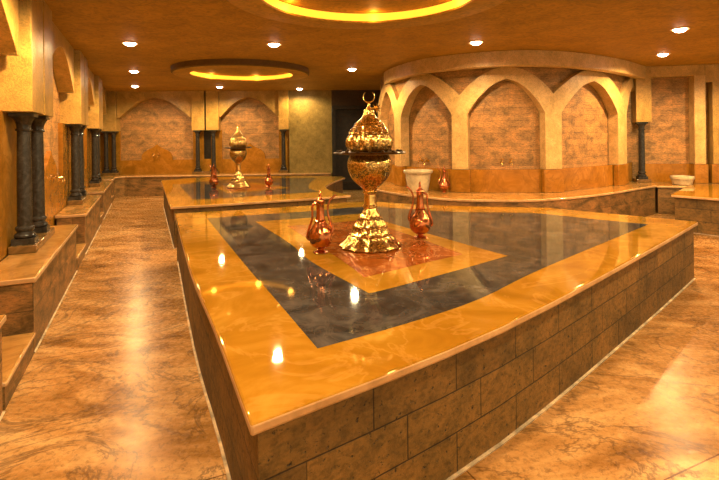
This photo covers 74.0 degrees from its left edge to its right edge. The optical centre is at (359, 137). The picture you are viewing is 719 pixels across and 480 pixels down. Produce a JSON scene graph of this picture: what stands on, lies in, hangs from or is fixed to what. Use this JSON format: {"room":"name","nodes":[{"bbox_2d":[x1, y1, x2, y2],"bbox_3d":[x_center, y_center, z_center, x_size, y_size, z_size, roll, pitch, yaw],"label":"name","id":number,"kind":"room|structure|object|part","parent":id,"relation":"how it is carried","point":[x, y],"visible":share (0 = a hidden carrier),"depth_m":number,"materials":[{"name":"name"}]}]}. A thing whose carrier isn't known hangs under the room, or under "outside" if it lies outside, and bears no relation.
{"room":"spa","nodes":[
{"label":"spa","id":0,"kind":"room"},
{"bbox_2d":[0,0,106,261],"bbox_3d":[-4.027,0.122,6.215,0.520,2.850,16.600,-1,0,-24],"label":"wall","id":1,"kind":"structure","parent":0,"point":[42,74],"depth_m":4.56,"materials":[{"name":"stone"}]},
{"bbox_3d":[-3.866,0.785,5.895,0.078,1.240,2.290,-1,0,-24],"label":"dado panel","id":2,"kind":"part","parent":1,"relation":"part of","materials":[{"name":"orange stone"}]},
{"bbox_2d":[51,173,63,181],"bbox_3d":[-3.803,0.506,6.007,0.131,0.119,0.070,-1,0,-24],"label":"tap","id":3,"kind":"object","parent":1,"relation":"attached to","point":[56,176],"visible":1,"depth_m":6.00,"materials":[{"name":"gold metal"}]},
{"bbox_3d":[-5.188,0.801,8.831,0.078,1.240,1.970,-1,0,-24],"label":"dado panel","id":4,"kind":"part","parent":1,"relation":"part of","materials":[{"name":"orange stone"}]},
{"bbox_2d":[224,146,251,148],"bbox_3d":[-2.289,0.189,8.990,0.518,0.036,0.518,-1,0,38],"label":"tray","id":5,"kind":"object","parent":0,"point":[231,147],"depth_m":8.85,"materials":[{"name":"metal"}]},
{"bbox_2d":[229,148,246,163],"bbox_3d":[-2.287,0.347,8.990,0.318,0.293,0.318,-1,0,38],"label":"bowl","id":6,"kind":"object","parent":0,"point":[237,155],"depth_m":8.87,"materials":[{"name":"gold metal"}]},
{"bbox_2d":[100,90,379,189],"bbox_3d":[-3.065,0.111,13.582,9.300,2.850,0.570,-1,0,-3],"label":"wall","id":7,"kind":"structure","parent":0,"point":[147,123],"depth_m":13.48,"materials":[{"name":"stone"}]},
{"bbox_3d":[-5.681,0.876,13.430,2.090,1.380,0.065,-1,0,-3],"label":"dado panel","id":8,"kind":"part","parent":7,"relation":"part of","materials":[{"name":"orange stone"}]},
{"bbox_3d":[-4.287,0.520,13.494,0.200,1.460,0.080,-1,0,-3],"label":"slot panel","id":9,"kind":"part","parent":7,"relation":"part of","materials":[{"name":"brown wood"}]},
{"bbox_3d":[-3.088,0.846,13.563,1.722,1.380,0.065,-1,0,-3],"label":"dado panel","id":10,"kind":"part","parent":7,"relation":"part of","materials":[{"name":"orange stone"}]},
{"bbox_3d":[-1.388,0.091,13.597,1.208,2.850,0.170,-1,0,-3],"label":"plaster panel","id":11,"kind":"part","parent":7,"relation":"part of","materials":[{"name":"beige paint"}]},
{"bbox_2d":[332,105,371,189],"bbox_3d":[-0.214,0.298,13.622,1.134,2.408,0.180,-1,0,-3],"label":"door","id":12,"kind":"structure","parent":7,"relation":"in","point":[344,118],"depth_m":13.62,"materials":[{"name":"brown wood"}]},
{"bbox_3d":[0.398,0.070,13.689,2.370,2.850,0.170,-1,0,-3],"label":"dark panel","id":13,"kind":"part","parent":7,"relation":"part of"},
{"bbox_2d":[0,190,718,479],"bbox_3d":[1.267,1.485,6.500,21.500,0.001,19.000,-1,0,0],"label":"floor","id":14,"kind":"structure","parent":0,"point":[112,389],"depth_m":2.79,"materials":[{"name":"stone"}]},
{"bbox_2d":[0,314,6,420],"bbox_3d":[-1.631,1.249,1.486,0.356,0.540,2.420,-1,0,-24],"label":"stone bench","id":15,"kind":"object","parent":14,"relation":"on","point":[3,319],"visible":1,"depth_m":2.62,"materials":[{"name":"stone"}]},
{"bbox_2d":[2,332,35,409],"bbox_3d":[-2.287,1.448,2.945,0.352,0.157,0.772,-1,0,-24],"label":"stone step","id":16,"kind":"structure","parent":14,"relation":"on","point":[17,350],"depth_m":3.01,"materials":[{"name":"stone"}]},
{"bbox_2d":[0,224,77,352],"bbox_3d":[-2.930,1.264,4.372,0.356,0.540,2.350,-1,0,-24],"label":"stone bench","id":17,"kind":"object","parent":14,"relation":"on","point":[33,286],"visible":0.72,"depth_m":3.68,"materials":[{"name":"stone"}]},
{"bbox_2d":[8,113,38,245],"bbox_3d":[-2.950,0.359,4.198,0.185,1.141,0.185,-1,0,-24],"label":"stone column","id":18,"kind":"structure","parent":17,"relation":"on","point":[24,235],"depth_m":4.15,"materials":[{"name":"stone"}]},
{"bbox_2d":[8,227,54,254],"bbox_3d":[-3.071,0.963,4.497,0.204,0.065,0.930,-1,0,-24],"label":"plinth","id":19,"kind":"object","parent":17,"relation":"on","point":[43,237],"visible":0.71,"depth_m":4.11,"materials":[{"name":"brown stone"}]},
{"bbox_2d":[31,116,49,232],"bbox_3d":[-3.184,0.362,4.718,0.185,1.141,0.185,-1,0,-24],"label":"stone column","id":20,"kind":"structure","parent":17,"relation":"on","point":[37,141],"depth_m":4.67,"materials":[{"name":"stone"}]},
{"bbox_2d":[55,195,100,253],"bbox_3d":[-4.250,1.280,7.304,0.356,0.540,2.420,-1,0,-24],"label":"stone bench","id":21,"kind":"object","parent":14,"relation":"on","point":[86,215],"visible":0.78,"depth_m":6.58,"materials":[{"name":"stone"}]},
{"bbox_2d":[67,125,82,199],"bbox_3d":[-4.337,0.375,7.280,0.185,1.141,0.185,-1,0,-24],"label":"stone column","id":22,"kind":"structure","parent":21,"relation":"on","point":[75,190],"depth_m":7.23,"materials":[{"name":"stone"}]},
{"bbox_2d":[67,194,88,204],"bbox_3d":[-4.458,0.980,7.579,0.204,0.065,0.930,-1,0,-24],"label":"plinth","id":23,"kind":"object","parent":21,"relation":"on","point":[69,202],"visible":0.72,"depth_m":7.17,"materials":[{"name":"brown stone"}]},
{"bbox_2d":[79,126,86,195],"bbox_3d":[-4.571,0.378,7.800,0.185,1.141,0.185,-1,0,-24],"label":"stone column","id":24,"kind":"structure","parent":21,"relation":"on","point":[83,192],"depth_m":7.77,"materials":[{"name":"stone"}]},
{"bbox_2d":[76,243,85,269],"bbox_3d":[-3.582,1.463,5.821,0.352,0.157,0.822,-1,0,-24],"label":"stone step","id":25,"kind":"structure","parent":14,"relation":"on","point":[80,248],"depth_m":5.89,"materials":[{"name":"stone"}]},
{"bbox_2d":[86,181,111,219],"bbox_3d":[-5.508,1.294,10.099,0.356,0.540,2.590,-1,0,-24],"label":"stone bench","id":26,"kind":"object","parent":14,"relation":"on","point":[105,190],"visible":0.54,"depth_m":9.57,"materials":[{"name":"stone"}]},
{"bbox_2d":[89,129,99,182],"bbox_3d":[-5.593,0.390,10.070,0.185,1.141,0.185,-1,0,-24],"label":"stone column","id":27,"kind":"structure","parent":26,"relation":"on","point":[94,178],"depth_m":10.02,"materials":[{"name":"stone"}]},
{"bbox_2d":[89,180,103,186],"bbox_3d":[-5.714,0.994,10.369,0.204,0.065,0.930,-1,0,-24],"label":"plinth","id":28,"kind":"object","parent":26,"relation":"on","point":[102,181],"visible":0.79,"depth_m":9.96,"materials":[{"name":"brown stone"}]},
{"bbox_2d":[97,129,101,180],"bbox_3d":[-5.827,0.393,10.590,0.185,1.141,0.185,-1,0,-24],"label":"stone column","id":29,"kind":"structure","parent":26,"relation":"on","point":[100,130],"depth_m":10.57,"materials":[{"name":"stone"}]},
{"bbox_2d":[100,212,103,224],"bbox_3d":[-4.861,1.478,8.662,0.352,0.157,0.552,-1,0,-24],"label":"stone step","id":30,"kind":"structure","parent":14,"relation":"on","point":[101,213],"depth_m":8.62,"materials":[{"name":"stone"}]},
{"bbox_2d":[102,172,330,199],"bbox_3d":[-3.926,1.276,12.611,6.348,0.540,1.718,-1,0,-3],"label":"stone bench","id":31,"kind":"object","parent":14,"relation":"on","point":[134,184],"visible":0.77,"depth_m":12.78,"materials":[{"name":"stone"}]},
{"bbox_2d":[101,131,109,172],"bbox_3d":[-7.000,0.406,13.185,0.185,1.141,0.185,-1,0,-3],"label":"stone column","id":32,"kind":"structure","parent":31,"relation":"on","point":[106,150],"depth_m":13.14,"materials":[{"name":"stone"}]},
{"bbox_2d":[101,172,119,175],"bbox_3d":[-6.885,1.008,13.191,0.430,0.065,0.220,-1,0,-3],"label":"plinth","id":33,"kind":"object","parent":31,"relation":"on","point":[118,173],"visible":0.68,"depth_m":13.08,"materials":[{"name":"brown stone"}]},
{"bbox_2d":[109,131,118,172],"bbox_3d":[-6.795,0.404,13.196,0.185,1.141,0.185,-1,0,-3],"label":"stone column","id":34,"kind":"structure","parent":31,"relation":"on","point":[113,133],"depth_m":13.14,"materials":[{"name":"stone"}]},
{"bbox_2d":[193,130,201,171],"bbox_3d":[-4.513,0.377,13.312,0.185,1.141,0.185,-1,0,-3],"label":"stone column","id":35,"kind":"structure","parent":31,"relation":"on","point":[197,169],"depth_m":13.26,"materials":[{"name":"stone"}]},
{"bbox_2d":[192,171,218,173],"bbox_3d":[-4.289,0.978,13.323,0.694,0.065,0.220,-1,0,-3],"label":"plinth","id":36,"kind":"object","parent":31,"relation":"on","point":[201,172],"visible":0.86,"depth_m":13.22,"materials":[{"name":"brown stone"}]},
{"bbox_2d":[209,130,217,170],"bbox_3d":[-4.079,0.372,13.335,0.185,1.141,0.185,-1,0,-3],"label":"stone column","id":37,"kind":"structure","parent":31,"relation":"on","point":[213,132],"depth_m":13.29,"materials":[{"name":"stone"}]},
{"bbox_2d":[280,130,286,169],"bbox_3d":[-2.141,0.349,13.434,0.185,1.141,0.185,-1,0,-3],"label":"stone column","id":38,"kind":"structure","parent":31,"relation":"on","point":[283,151],"depth_m":13.38,"materials":[{"name":"stone"}]},
{"bbox_2d":[161,176,350,248],"bbox_3d":[-1.788,1.225,9.528,3.911,0.592,5.019,-1,0,-24],"label":"platform","id":39,"kind":"object","parent":14,"relation":"on","point":[189,195],"visible":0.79,"depth_m":7.91,"materials":[{"name":"stone"}]},
{"bbox_2d":[209,163,218,187],"bbox_3d":[-2.727,0.707,8.932,0.176,0.465,0.176,-1,0,-14],"label":"copper ewer","id":40,"kind":"object","parent":39,"relation":"on","point":[213,181],"visible":1,"depth_m":8.89,"materials":[{"name":"orange metal"}]},
{"bbox_2d":[224,122,251,187],"bbox_3d":[-2.287,0.325,8.990,0.518,1.220,0.518,-1,0,38],"label":"incense burner","id":41,"kind":"object","parent":39,"relation":"on","point":[237,143],"visible":1,"depth_m":8.88,"materials":[{"name":"gold metal"}]},
{"bbox_3d":[-2.285,0.561,8.990,0.105,0.142,0.105,-1,0,38],"label":"stem","id":42,"kind":"part","parent":41,"relation":"part of","materials":[{"name":"gold metal"}]},
{"bbox_3d":[-2.291,0.014,8.990,0.328,0.344,0.337,-1,0,38],"label":"lid","id":43,"kind":"part","parent":41,"relation":"part of","materials":[{"name":"gold metal"}]},
{"bbox_2d":[264,165,272,186],"bbox_3d":[-1.696,0.713,8.924,0.163,0.430,0.162,-1,0,9],"label":"copper ewer","id":44,"kind":"object","parent":39,"relation":"on","point":[268,181],"visible":1,"depth_m":8.88,"materials":[{"name":"orange metal"}]},
{"bbox_2d":[175,202,697,479],"bbox_3d":[0.886,1.194,4.718,4.922,0.592,4.778,-1,0,-25],"label":"platform","id":45,"kind":"object","parent":14,"relation":"on","point":[421,359],"visible":0.91,"depth_m":2.59,"materials":[{"name":"stone"}]},
{"bbox_2d":[306,191,335,253],"bbox_3d":[-0.309,0.662,3.782,0.192,0.500,0.189,-1,0,38],"label":"copper ewer","id":46,"kind":"object","parent":45,"relation":"on","point":[320,236],"visible":1,"depth_m":3.75,"materials":[{"name":"orange metal"}]},
{"bbox_3d":[-0.380,0.663,3.776,0.087,0.304,0.017,-1,0,-6],"label":"handle","id":47,"kind":"part","parent":46,"relation":"part of","materials":[{"name":"orange metal"}]},
{"bbox_3d":[-0.313,0.456,3.783,0.064,0.089,0.064,-1,0,-6],"label":"lid","id":48,"kind":"part","parent":46,"relation":"part of","materials":[{"name":"orange metal"}]},
{"bbox_3d":[-0.221,0.612,3.792,0.079,0.329,0.030,-1,0,-6],"label":"spout","id":49,"kind":"part","parent":46,"relation":"part of","materials":[{"name":"orange metal"}]},
{"bbox_2d":[333,92,405,252],"bbox_3d":[0.084,0.265,3.978,0.610,1.284,0.610,-1,0,0],"label":"incense burner","id":50,"kind":"object","parent":45,"relation":"on","point":[369,143],"visible":1,"depth_m":3.85,"materials":[{"name":"gold metal"}]},
{"bbox_3d":[0.087,0.514,3.978,0.124,0.150,0.124,-1,0,0],"label":"stem","id":51,"kind":"part","parent":50,"relation":"part of","materials":[{"name":"gold metal"}]},
{"bbox_3d":[0.080,-0.062,3.978,0.396,0.362,0.386,-1,0,0],"label":"lid","id":52,"kind":"part","parent":50,"relation":"part of","materials":[{"name":"gold metal"}]},
{"bbox_2d":[347,155,391,190],"bbox_3d":[0.084,0.289,3.978,0.374,0.308,0.374,-1,0,0],"label":"bowl","id":53,"kind":"object","parent":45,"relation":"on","point":[369,172],"depth_m":3.84,"materials":[{"name":"gold metal"}]},
{"bbox_2d":[333,149,405,154],"bbox_3d":[0.082,0.122,3.978,0.610,0.038,0.610,-1,0,0],"label":"tray","id":54,"kind":"object","parent":53,"relation":"on","point":[350,151],"depth_m":3.80,"materials":[{"name":"metal"}]},
{"bbox_2d":[405,181,432,238],"bbox_3d":[0.545,0.644,4.290,0.195,0.515,0.198,-1,0,-38],"label":"copper ewer","id":55,"kind":"object","parent":45,"relation":"on","point":[420,223],"visible":1,"depth_m":4.25,"materials":[{"name":"orange metal"}]},
{"bbox_3d":[0.453,0.596,4.303,0.082,0.339,0.031,-1,0,9],"label":"spout","id":56,"kind":"part","parent":55,"relation":"part of","materials":[{"name":"orange metal"}]},
{"bbox_3d":[0.543,0.432,4.289,0.066,0.092,0.066,-1,0,9],"label":"lid","id":57,"kind":"part","parent":55,"relation":"part of","materials":[{"name":"orange metal"}]},
{"bbox_3d":[0.617,0.644,4.278,0.090,0.313,0.018,-1,0,9],"label":"handle","id":58,"kind":"part","parent":55,"relation":"part of","materials":[{"name":"orange metal"}]},
{"bbox_2d":[376,181,656,216],"bbox_3d":[2.773,1.198,8.723,5.543,0.540,3.402,-1,0,14],"label":"stone bench","id":59,"kind":"object","parent":14,"relation":"on","point":[633,198],"visible":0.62,"depth_m":7.88,"materials":[{"name":"stone"}]},
{"bbox_2d":[403,169,432,191],"bbox_3d":[1.037,0.760,8.440,0.522,0.376,0.522,-1,0,0],"label":"stone basin","id":60,"kind":"object","parent":59,"relation":"on","point":[413,176],"visible":0.94,"depth_m":8.27,"materials":[{"name":"beige stone"}]},
{"bbox_3d":[1.037,0.789,8.440,0.451,0.317,0.451,-1,0,0],"label":"bowl","id":61,"kind":"part","parent":60,"relation":"part of","materials":[{"name":"beige stone"}]},
{"bbox_2d":[437,168,449,192],"bbox_3d":[1.460,0.713,8.231,0.174,0.460,0.177,-1,0,-41],"label":"copper ewer","id":62,"kind":"object","parent":59,"relation":"on","point":[444,185],"visible":1,"depth_m":8.20,"materials":[{"name":"orange metal"}]},
{"bbox_2d":[378,67,633,192],"bbox_3d":[2.755,-0.129,9.119,5.359,2.110,2.413,-1,0,11],"label":"arcade","id":63,"kind":"object","parent":59,"relation":"on","point":[550,105],"visible":0.91,"depth_m":8.22,"materials":[{"name":"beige stone"}]},
{"bbox_2d":[635,122,647,178],"bbox_3d":[5.691,0.263,9.620,0.185,1.141,0.185,-1,0,14],"label":"stone column","id":64,"kind":"structure","parent":59,"relation":"on","point":[641,125],"depth_m":9.57,"materials":[{"name":"stone"}]},
{"bbox_2d":[633,178,651,181],"bbox_3d":[5.698,0.864,9.620,0.270,0.060,0.250,-1,0,14],"label":"plinth","id":65,"kind":"object","parent":59,"relation":"on","point":[634,179],"visible":0.89,"depth_m":9.51,"materials":[{"name":"brown stone"}]},
{"bbox_2d":[651,182,718,213],"bbox_3d":[7.713,1.145,8.665,4.273,0.530,1.056,-1,0,14],"label":"stone bench","id":66,"kind":"object","parent":14,"relation":"on","point":[664,203],"visible":0.46,"depth_m":8.93,"materials":[{"name":"stone"}]},
{"bbox_2d":[670,175,694,184],"bbox_3d":[6.170,0.816,9.120,0.403,0.165,0.403,-1,0,0],"label":"stone basin","id":67,"kind":"object","parent":66,"relation":"on","point":[676,179],"visible":1,"depth_m":8.99,"materials":[{"name":"beige stone"}]},
{"bbox_3d":[6.170,0.845,9.120,0.374,0.106,0.374,-1,0,0],"label":"bowl","id":68,"kind":"part","parent":67,"relation":"part of","materials":[{"name":"beige stone"}]},
{"bbox_2d":[671,185,718,236],"bbox_3d":[6.694,1.142,7.401,2.849,0.560,3.516,-1,0,40],"label":"platform","id":69,"kind":"object","parent":14,"relation":"on","point":[697,203],"visible":0.94,"depth_m":7.17,"materials":[{"name":"stone"}]},
{"bbox_2d":[44,0,718,91],"bbox_3d":[1.234,-1.364,6.500,21.500,0.001,19.000,-1,0,0],"label":"ceiling","id":70,"kind":"structure","parent":0,"point":[167,33],"depth_m":6.38,"materials":[{"name":"paint"}]},
{"bbox_2d":[121,41,138,45],"bbox_3d":[-3.188,-1.291,6.627,0.224,0.044,0.224,-1,0,0],"label":"recessed light","id":71,"kind":"object","parent":70,"relation":"in","point":[127,43],"visible":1,"depth_m":6.58,"materials":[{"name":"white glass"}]},
{"bbox_2d":[171,59,308,82],"bbox_3d":[-2.285,-1.268,9.300,2.600,0.110,2.600,-1,0,0],"label":"ring","id":72,"kind":"object","parent":70,"relation":"attached to","point":[185,69],"visible":1,"depth_m":8.59,"materials":[{"name":"paint"}]},
{"bbox_2d":[266,42,281,46],"bbox_3d":[-1.221,-1.314,6.815,0.224,0.044,0.224,-1,0,0],"label":"recessed light","id":73,"kind":"object","parent":70,"relation":"in","point":[272,44],"visible":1,"depth_m":6.76,"materials":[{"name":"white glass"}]},
{"bbox_2d":[227,0,505,28],"bbox_3d":[0.085,-1.296,4.200,2.600,0.110,2.600,-1,0,0],"label":"ceiling light","id":74,"kind":"object","parent":70,"relation":"attached to","point":[276,10],"visible":1,"depth_m":4.99,"materials":[{"name":"paint"}]},
{"bbox_2d":[468,40,483,44],"bbox_3d":[1.671,-1.348,6.841,0.224,0.044,0.224,-1,0,0],"label":"recessed light","id":75,"kind":"object","parent":70,"relation":"in","point":[477,42],"visible":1,"depth_m":6.79,"materials":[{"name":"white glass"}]},
{"bbox_2d":[655,53,670,56],"bbox_3d":[5.125,-1.388,8.054,0.224,0.044,0.224,-1,0,0],"label":"recessed light","id":76,"kind":"object","parent":70,"relation":"in","point":[659,54],"visible":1,"depth_m":8.01,"materials":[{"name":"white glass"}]},
{"bbox_2d":[670,27,689,32],"bbox_3d":[4.130,-1.376,6.147,0.224,0.044,0.224,-1,0,0],"label":"recessed light","id":77,"kind":"object","parent":70,"relation":"in","point":[680,29],"visible":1,"depth_m":6.10,"materials":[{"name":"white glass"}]},
{"bbox_2d":[380,67,632,192],"bbox_3d":[3.208,0.038,9.580,5.617,2.850,3.099,-1,0,0],"label":"wall","id":78,"kind":"structure","parent":0,"point":[504,121],"depth_m":8.29,"materials":[{"name":"stone"}]},
{"bbox_3d":[2.821,-1.060,9.124,5.117,0.647,2.254,-1,0,10],"label":"panel","id":79,"kind":"part","parent":78,"relation":"part of","materials":[{"name":"stone"}]},
{"bbox_3d":[2.961,0.730,9.319,5.568,0.388,2.661,-1,0,9],"label":"dado panel","id":80,"kind":"part","parent":78,"relation":"part of","materials":[{"name":"orange stone"}]},
{"bbox_2d":[384,50,645,84],"bbox_3d":[3.029,-1.263,9.144,5.405,0.245,3.429,-1,0,13],"label":"crown molding","id":81,"kind":"structure","parent":78,"relation":"attached to","point":[509,58],"depth_m":7.86,"materials":[{"name":"beige stone"}]},
{"bbox_2d":[627,64,718,182],"bbox_3d":[8.059,-0.019,9.222,5.250,2.850,0.550,-1,0,14],"label":"wall","id":82,"kind":"structure","parent":0,"point":[682,135],"depth_m":9.59,"materials":[{"name":"stone"}]},
{"bbox_2d":[632,66,651,121],"bbox_3d":[5.688,-0.862,9.620,0.280,1.108,0.260,-1,0,14],"label":"pilaster","id":83,"kind":"object","parent":82,"relation":"attached to","point":[641,94],"visible":0.67,"depth_m":9.50,"materials":[{"name":"stone"}]},
{"bbox_3d":[8.037,0.806,9.096,4.650,0.600,0.290,-1,0,14],"label":"dado panel","id":84,"kind":"part","parent":82,"relation":"part of","materials":[{"name":"orange stone"}]},
{"bbox_3d":[8.017,-1.269,9.111,4.650,0.350,0.260,-1,0,14],"label":"cornice","id":85,"kind":"part","parent":82,"relation":"part of","materials":[{"name":"stone"}]}
]}

